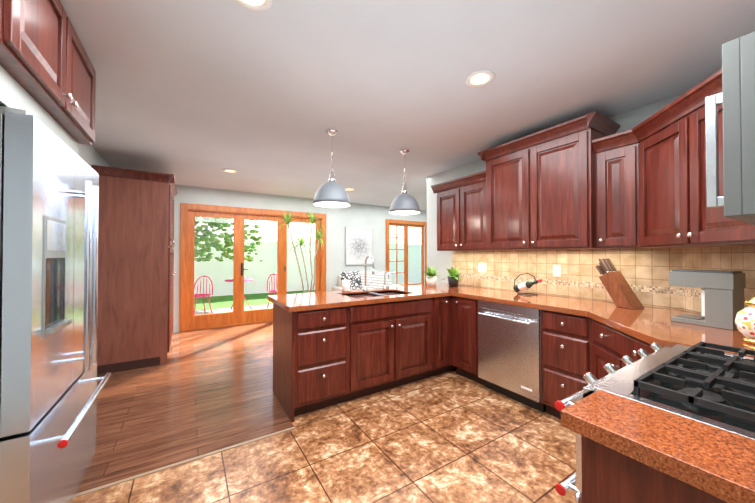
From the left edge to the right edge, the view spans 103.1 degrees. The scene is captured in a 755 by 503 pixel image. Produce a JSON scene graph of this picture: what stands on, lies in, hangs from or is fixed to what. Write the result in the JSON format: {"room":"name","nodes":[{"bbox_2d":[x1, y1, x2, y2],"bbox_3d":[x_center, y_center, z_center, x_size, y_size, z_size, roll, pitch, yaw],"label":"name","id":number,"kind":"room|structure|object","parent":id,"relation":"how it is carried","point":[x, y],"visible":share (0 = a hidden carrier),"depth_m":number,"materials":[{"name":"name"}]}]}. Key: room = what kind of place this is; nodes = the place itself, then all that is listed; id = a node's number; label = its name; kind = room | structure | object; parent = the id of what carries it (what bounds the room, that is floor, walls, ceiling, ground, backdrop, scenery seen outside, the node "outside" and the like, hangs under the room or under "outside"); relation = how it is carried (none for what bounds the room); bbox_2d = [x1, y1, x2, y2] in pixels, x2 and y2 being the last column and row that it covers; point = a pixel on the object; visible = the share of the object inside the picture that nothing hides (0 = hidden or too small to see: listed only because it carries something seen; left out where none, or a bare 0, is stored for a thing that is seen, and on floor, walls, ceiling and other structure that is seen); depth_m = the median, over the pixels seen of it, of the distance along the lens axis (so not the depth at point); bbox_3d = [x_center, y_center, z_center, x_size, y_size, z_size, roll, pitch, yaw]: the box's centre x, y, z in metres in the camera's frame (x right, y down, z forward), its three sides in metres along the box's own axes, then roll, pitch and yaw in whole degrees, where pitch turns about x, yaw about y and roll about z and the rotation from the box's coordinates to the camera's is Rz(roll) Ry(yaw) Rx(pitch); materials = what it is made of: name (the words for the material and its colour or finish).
{"room":"kitchen","nodes":[
{"label":"kitchen","id":0,"kind":"room"},
{"bbox_2d":[78,144,110,167],"bbox_3d":[-3.329,0.097,3.091,0.550,2.500,3.430,0,-1,-32],"label":"wall","id":1,"kind":"structure","parent":0,"point":[89,155],"depth_m":3.20,"materials":[{"name":"paint"}]},
{"bbox_2d":[75,321,293,493],"bbox_3d":[-0.406,1.395,4.770,7.300,0.060,3.990,0,-1,-32],"label":"floor","id":2,"kind":"structure","parent":0,"point":[202,392],"depth_m":2.61,"materials":[{"name":"brown wood"}]},
{"bbox_2d":[91,165,176,374],"bbox_3d":[-3.095,0.216,3.930,0.737,2.280,1.260,0,-1,-32],"label":"pantry","id":3,"kind":"object","parent":2,"relation":"on","point":[136,243],"visible":0.98,"depth_m":3.44,"materials":[{"name":"brown wood"}]},
{"bbox_2d":[272,210,328,292],"bbox_3d":[-1.488,0.272,5.838,1.096,2.210,0.841,0,-1,-32],"label":"dracaena plant","id":4,"kind":"object","parent":2,"relation":"on","point":[301,241],"visible":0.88,"depth_m":5.88,"materials":[{"name":"green plant"}]},
{"bbox_2d":[331,271,400,290],"bbox_3d":[-0.174,0.907,6.561,1.440,0.955,0.860,0,-1,-32],"label":"sofa","id":5,"kind":"object","parent":2,"relation":"on","point":[357,279],"visible":0.29,"depth_m":6.61,"materials":[{"name":"fabric"}]},
{"bbox_2d":[340,271,361,289],"bbox_3d":[-0.562,0.671,6.472,0.510,0.485,0.228,0,-1,-32],"label":"pillow","id":6,"kind":"object","parent":5,"relation":"on","point":[355,277],"depth_m":6.44,"materials":[{"name":"fabric"}]},
{"bbox_2d":[360,271,378,288],"bbox_3d":[-0.178,0.685,6.728,0.488,0.464,0.221,0,-1,-32],"label":"pillow","id":7,"kind":"object","parent":5,"relation":"on","point":[374,278],"depth_m":6.67,"materials":[{"name":"white fabric"}]},
{"bbox_2d":[378,272,391,287],"bbox_3d":[0.124,0.699,6.900,0.476,0.440,0.252,0,-1,-32],"label":"pillow","id":8,"kind":"object","parent":5,"relation":"on","point":[380,274],"depth_m":6.86,"materials":[{"name":"white fabric"}]},
{"bbox_2d":[172,185,426,332],"bbox_3d":[-1.432,0.133,6.407,7.300,2.500,0.150,0,-1,-32],"label":"wall","id":9,"kind":"structure","parent":0,"point":[356,215],"depth_m":6.54,"materials":[{"name":"paint"}]},
{"bbox_2d":[180,203,325,331],"bbox_3d":[-2.275,0.277,5.859,2.650,2.200,0.173,0,-1,-32],"label":"patio door","id":10,"kind":"structure","parent":9,"relation":"attached to","point":[191,321],"depth_m":5.61,"materials":[{"name":"brown wood"}]},
{"bbox_2d":[345,227,372,264],"bbox_3d":[-0.415,-0.121,6.944,0.730,0.860,0.027,0,-1,-32],"label":"framed artwork","id":11,"kind":"object","parent":9,"relation":"attached to","point":[358,246],"visible":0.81,"depth_m":6.92,"materials":[{"name":"paper"}]},
{"bbox_2d":[386,219,426,285],"bbox_3d":[0.764,0.098,7.724,1.400,1.780,0.130,0,-1,-32],"label":"window","id":12,"kind":"structure","parent":9,"relation":"in","point":[403,223],"depth_m":7.73,"materials":[{"name":"brown wood"}]},
{"bbox_2d":[71,370,575,502],"bbox_3d":[0.195,1.358,1.347,4.660,0.060,2.780,0,-1,-32],"label":"floor","id":13,"kind":"structure","parent":0,"point":[453,436],"depth_m":1.92,"materials":[{"name":"brown tile"}]},
{"bbox_2d":[0,106,111,502],"bbox_3d":[-1.809,0.400,1.333,0.826,1.855,0.960,0,-1,-32],"label":"fridge","id":14,"kind":"object","parent":13,"relation":"on","point":[50,390],"visible":1,"depth_m":1.21,"materials":[{"name":"silver metal"}]},
{"bbox_2d":[73,426,295,497],"bbox_3d":[-1.450,1.330,1.751,1.950,0.005,0.024,0,-1,-32],"label":"trim strip","id":15,"kind":"object","parent":13,"relation":"on","point":[166,467],"visible":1,"depth_m":1.87,"materials":[{"name":"beige wood"}]},
{"bbox_2d":[273,303,350,421],"bbox_3d":[-0.627,0.908,2.738,0.490,0.870,0.640,0,-1,-32],"label":"base cabinet","id":16,"kind":"object","parent":13,"relation":"on","point":[330,348],"depth_m":2.48,"materials":[{"name":"brown wood"}]},
{"bbox_2d":[267,287,418,310],"bbox_3d":[-0.306,0.456,3.001,1.370,0.040,0.776,0,-1,-32],"label":"countertop","id":17,"kind":"structure","parent":16,"relation":"on","point":[313,301],"depth_m":2.72,"materials":[{"name":"brown stone"}]},
{"bbox_2d":[342,280,349,291],"bbox_3d":[-0.345,0.376,3.299,0.090,0.125,0.089,0,-1,-32],"label":"canister","id":18,"kind":"object","parent":17,"relation":"on","point":[345,285],"visible":1,"depth_m":3.26,"materials":[{"name":"white ceramic"}]},
{"bbox_2d":[363,256,374,290],"bbox_3d":[-0.068,0.242,3.330,0.116,0.394,0.213,0,-1,-32],"label":"faucet","id":19,"kind":"object","parent":17,"relation":"on","point":[373,272],"visible":1,"depth_m":3.35,"materials":[{"name":"silver metal"}]},
{"bbox_2d":[351,291,410,298],"bbox_3d":[-0.008,0.546,3.138,0.726,0.192,0.436,0,-1,-32],"label":"sink","id":20,"kind":"object","parent":17,"relation":"in","point":[354,294],"depth_m":3.29,"materials":[{"name":"silver metal"}]},
{"bbox_2d":[383,272,388,288],"bbox_3d":[0.105,0.338,3.504,0.040,0.206,0.107,0,-1,-32],"label":"soap pump","id":21,"kind":"object","parent":17,"relation":"on","point":[385,280],"visible":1,"depth_m":3.53,"materials":[{"name":"silver metal"}]},
{"bbox_2d":[351,299,434,399],"bbox_3d":[-0.004,0.912,3.128,0.980,0.870,0.635,0,-1,-32],"label":"base cabinet","id":22,"kind":"object","parent":13,"relation":"on","point":[393,344],"depth_m":2.84,"materials":[{"name":"brown wood"}]},
{"bbox_2d":[435,303,450,375],"bbox_3d":[0.507,0.916,3.451,0.230,0.870,0.635,0,-1,-32],"label":"base cabinet","id":23,"kind":"object","parent":13,"relation":"on","point":[442,356],"depth_m":3.20,"materials":[{"name":"brown wood"}]},
{"bbox_2d":[447,307,454,370],"bbox_3d":[0.901,0.918,3.676,0.675,0.870,0.676,0,-1,-32],"label":"base cabinet","id":24,"kind":"object","parent":13,"relation":"on","point":[450,310],"depth_m":3.28,"materials":[{"name":"brown wood"}]},
{"bbox_2d":[455,307,483,384],"bbox_3d":[1.165,0.914,3.295,0.635,0.870,0.371,0,-1,-32],"label":"base cabinet","id":25,"kind":"object","parent":13,"relation":"on","point":[466,322],"depth_m":3.10,"materials":[{"name":"brown wood"}]},
{"bbox_2d":[478,300,545,412],"bbox_3d":[1.383,0.910,2.848,0.652,0.868,0.612,0,-1,-32],"label":"dishwasher","id":26,"kind":"object","parent":13,"relation":"on","point":[509,351],"visible":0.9,"depth_m":2.66,"materials":[{"name":"silver metal"}]},
{"bbox_2d":[541,327,546,412],"bbox_3d":[1.686,0.905,2.418,0.691,0.870,0.432,0,-1,-32],"label":"base cabinet","id":27,"kind":"object","parent":13,"relation":"on","point":[543,329],"depth_m":2.43,"materials":[{"name":"brown wood"}]},
{"bbox_2d":[547,323,754,502],"bbox_3d":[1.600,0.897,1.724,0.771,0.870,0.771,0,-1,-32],"label":"base cabinet","id":28,"kind":"object","parent":13,"relation":"on","point":[633,451],"depth_m":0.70,"materials":[{"name":"brown wood"}]},
{"bbox_2d":[391,283,754,357],"bbox_3d":[1.318,0.451,2.551,1.163,0.040,3.272,0,-1,-32],"label":"countertop","id":29,"kind":"structure","parent":28,"relation":"on","point":[647,324],"depth_m":2.17,"materials":[{"name":"brown stone"}]},
{"bbox_2d":[420,265,440,285],"bbox_3d":[0.701,0.306,3.883,0.284,0.278,0.274,0,-1,-32],"label":"plant pot","id":30,"kind":"object","parent":29,"relation":"on","point":[431,278],"visible":1,"depth_m":3.84,"materials":[{"name":"white ceramic"}]},
{"bbox_2d":[442,267,461,286],"bbox_3d":[0.983,0.312,3.836,0.261,0.264,0.348,0,-1,-32],"label":"plant pot","id":31,"kind":"object","parent":29,"relation":"on","point":[453,279],"visible":1,"depth_m":3.78,"materials":[{"name":"grey"}]},
{"bbox_2d":[513,273,542,295],"bbox_3d":[1.506,0.325,3.009,0.139,0.219,0.300,0,-1,-32],"label":"holder","id":32,"kind":"object","parent":29,"relation":"on","point":[523,286],"visible":1,"depth_m":3.01,"materials":[{"name":"black metal"}]},
{"bbox_2d":[595,258,643,308],"bbox_3d":[1.899,0.242,2.365,0.126,0.372,0.288,0,-1,-17],"label":"knife block","id":33,"kind":"object","parent":29,"relation":"on","point":[617,287],"visible":1,"depth_m":2.34,"materials":[{"name":"brown wood"}]},
{"bbox_2d":[669,269,745,329],"bbox_3d":[1.921,0.265,1.754,0.200,0.312,0.263,0,-1,-27],"label":"coffee maker","id":34,"kind":"object","parent":29,"relation":"on","point":[722,298],"visible":0.96,"depth_m":1.66,"materials":[{"name":"grey plastic"}]},
{"bbox_2d":[735,294,754,343],"bbox_3d":[1.732,0.303,1.360,0.144,0.228,0.144,0,-1,-32],"label":"floral vase","id":35,"kind":"object","parent":29,"relation":"on","point":[745,321],"visible":1,"depth_m":1.36,"materials":[{"name":"multicoloured ceramic"}]},
{"bbox_2d":[555,342,754,495],"bbox_3d":[1.143,0.850,0.939,0.832,0.948,0.736,0,-1,-32],"label":"range","id":36,"kind":"object","parent":13,"relation":"on","point":[702,383],"visible":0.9,"depth_m":0.93,"materials":[{"name":"silver metal"}]},
{"bbox_2d":[60,0,754,210],"bbox_3d":[0.291,-1.196,3.695,7.300,0.100,6.600,0,-1,-32],"label":"ceiling","id":37,"kind":"structure","parent":0,"point":[200,93],"depth_m":2.00,"materials":[{"name":"paint"}]},
{"bbox_2d":[223,169,236,172],"bbox_3d":[-2.082,-1.136,4.230,0.190,0.008,0.190,0,-1,-32],"label":"recessed light","id":38,"kind":"object","parent":37,"relation":"in","point":[230,170],"visible":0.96,"depth_m":4.21,"materials":[{"name":"white paint"}]},
{"bbox_2d":[234,0,272,11],"bbox_3d":[-0.576,-1.168,1.360,0.190,0.008,0.190,0,-1,-32],"label":"recessed light","id":39,"kind":"object","parent":37,"relation":"in","point":[258,5],"visible":1,"depth_m":1.41,"materials":[{"name":"white paint"}]},
{"bbox_2d":[313,129,350,207],"bbox_3d":[-0.437,-0.800,2.876,0.360,0.709,0.360,0,-1,-32],"label":"pendant light","id":40,"kind":"object","parent":37,"relation":"hanging from","point":[331,193],"visible":1,"depth_m":2.78,"materials":[{"name":"grey metal"}]},
{"bbox_2d":[389,149,420,214],"bbox_3d":[0.309,-0.794,3.418,0.360,0.709,0.360,0,-1,-32],"label":"pendant light","id":41,"kind":"object","parent":37,"relation":"hanging from","point":[404,203],"visible":1,"depth_m":3.32,"materials":[{"name":"grey metal"}]},
{"bbox_2d":[465,70,494,86],"bbox_3d":[0.688,-1.161,2.017,0.190,0.008,0.190,0,-1,-32],"label":"recessed light","id":42,"kind":"object","parent":37,"relation":"in","point":[480,78],"visible":1,"depth_m":2.01,"materials":[{"name":"white paint"}]},
{"bbox_2d":[427,94,681,309],"bbox_3d":[1.786,0.097,3.064,0.150,2.500,3.640,0,-1,-32],"label":"wall","id":43,"kind":"structure","parent":0,"point":[441,261],"depth_m":4.20,"materials":[{"name":"paint"}]},
{"bbox_2d":[435,177,482,250],"bbox_3d":[1.124,-0.400,3.645,0.350,0.775,0.821,0,-1,-32],"label":"upper cabinet","id":44,"kind":"object","parent":43,"relation":"attached to","point":[459,207],"depth_m":3.54,"materials":[{"name":"brown wood"}]},
{"bbox_2d":[483,121,594,250],"bbox_3d":[1.596,-0.503,2.833,0.420,0.965,1.057,0,-1,-32],"label":"upper cabinet","id":45,"kind":"object","parent":43,"relation":"attached to","point":[592,180],"depth_m":2.65,"materials":[{"name":"brown wood"}]},
{"bbox_2d":[452,248,635,301],"bbox_3d":[1.635,0.195,3.151,0.009,0.484,2.270,0,-1,-32],"label":"backsplash","id":46,"kind":"structure","parent":43,"relation":"attached to","point":[579,278],"depth_m":3.03,"materials":[{"name":"tile"}]},
{"bbox_2d":[478,263,485,271],"bbox_3d":[1.289,0.196,3.684,0.007,0.115,0.115,0,-1,-32],"label":"electrical outlet plate","id":47,"kind":"object","parent":46,"relation":"attached to","point":[481,266],"depth_m":3.68,"materials":[{"name":"white plastic"}]},
{"bbox_2d":[553,265,560,276],"bbox_3d":[1.759,0.188,2.940,0.007,0.115,0.070,0,-1,-32],"label":"electrical outlet plate","id":48,"kind":"object","parent":46,"relation":"attached to","point":[556,269],"depth_m":2.93,"materials":[{"name":"white plastic"}]},
{"bbox_2d":[595,73,754,248],"bbox_3d":[2.009,-0.421,1.645,0.990,0.775,0.986,0,-1,-32],"label":"upper cabinet","id":49,"kind":"object","parent":43,"relation":"attached to","point":[650,177],"depth_m":1.90,"materials":[{"name":"brown wood"}]},
{"bbox_2d":[682,67,721,313],"bbox_3d":[2.116,0.081,1.617,0.840,2.500,0.840,0,-1,-32],"label":"wall","id":50,"kind":"structure","parent":0,"point":[694,86],"depth_m":2.04,"materials":[{"name":"paint"}]},
{"bbox_2d":[632,246,754,313],"bbox_3d":[2.099,0.178,1.613,0.810,0.484,0.839,0,-1,-32],"label":"backsplash","id":51,"kind":"structure","parent":50,"relation":"attached to","point":[645,272],"depth_m":2.21,"materials":[{"name":"tile"}]},
{"bbox_3d":[0.895,0.066,0.254,4.660,2.500,0.160,0,-1,-32],"label":"wall","id":52,"kind":"structure","parent":0,"visible":0},
{"bbox_2d":[705,32,754,225],"bbox_3d":[1.267,-0.308,0.839,0.742,0.440,0.420,0,-1,-32],"label":"over-the-range microwave","id":53,"kind":"object","parent":52,"relation":"attached to","point":[735,98],"visible":1,"depth_m":0.74,"materials":[{"name":"silver metal"}]},
{"bbox_3d":[-1.805,0.067,0.334,0.180,2.500,2.860,0,-1,-32],"label":"wall","id":54,"kind":"structure","parent":0,"visible":0},
{"bbox_2d":[0,0,95,154],"bbox_3d":[-1.797,-0.848,1.242,0.788,0.610,1.090,0,-1,-32],"label":"upper cabinet","id":55,"kind":"object","parent":54,"relation":"attached to","point":[47,75],"visible":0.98,"depth_m":1.30,"materials":[{"name":"brown wood"}]},
{"label":"outside","id":56,"kind":"structure","parent":0,"visible":0},
{"bbox_2d":[195,304,272,314],"bbox_3d":[-2.725,1.399,6.848,5.800,0.019,2.000,0,-1,-32],"label":"patio","id":57,"kind":"structure","parent":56,"point":[230,309],"depth_m":7.19,"materials":[{"name":"stone"}]},
{"bbox_2d":[194,275,212,314],"bbox_3d":[-3.773,0.943,6.362,0.431,0.885,0.420,0,-1,36],"label":"outdoor chair","id":58,"kind":"object","parent":57,"relation":"on","point":[199,295],"depth_m":6.29,"materials":[{"name":"pink metal"}]},
{"bbox_2d":[224,279,252,309],"bbox_3d":[-3.261,1.027,7.045,0.620,0.735,0.620,0,-1,-32],"label":"table","id":59,"kind":"object","parent":57,"relation":"on","point":[244,296],"depth_m":7.06,"materials":[{"name":"pink metal"}]},
{"bbox_2d":[267,273,276,307],"bbox_3d":[-2.371,0.952,7.130,0.420,0.885,0.431,0,-1,6],"label":"outdoor chair","id":60,"kind":"object","parent":57,"relation":"on","point":[273,291],"depth_m":6.96,"materials":[{"name":"pink metal"}]},
{"bbox_2d":[194,283,412,310],"bbox_3d":[-3.344,1.493,11.010,22.000,0.080,9.700,0,-1,-32],"label":"lawn","id":61,"kind":"structure","parent":56,"point":[259,300],"depth_m":8.73,"materials":[{"name":"green plant"}]},
{"bbox_2d":[194,216,262,261],"bbox_3d":[-4.767,-0.933,7.110,4.107,4.698,2.558,0,-1,-32],"label":"tree","id":62,"kind":"object","parent":61,"relation":"on","point":[228,239],"depth_m":7.34,"materials":[{"name":"green plant"}]},
{"bbox_2d":[194,239,420,297],"bbox_3d":[-3.291,0.517,10.936,22.140,1.870,0.200,0,-1,-32],"label":"fence","id":63,"kind":"object","parent":61,"relation":"on","point":[210,266],"depth_m":10.53,"materials":[{"name":"white"}]}
]}

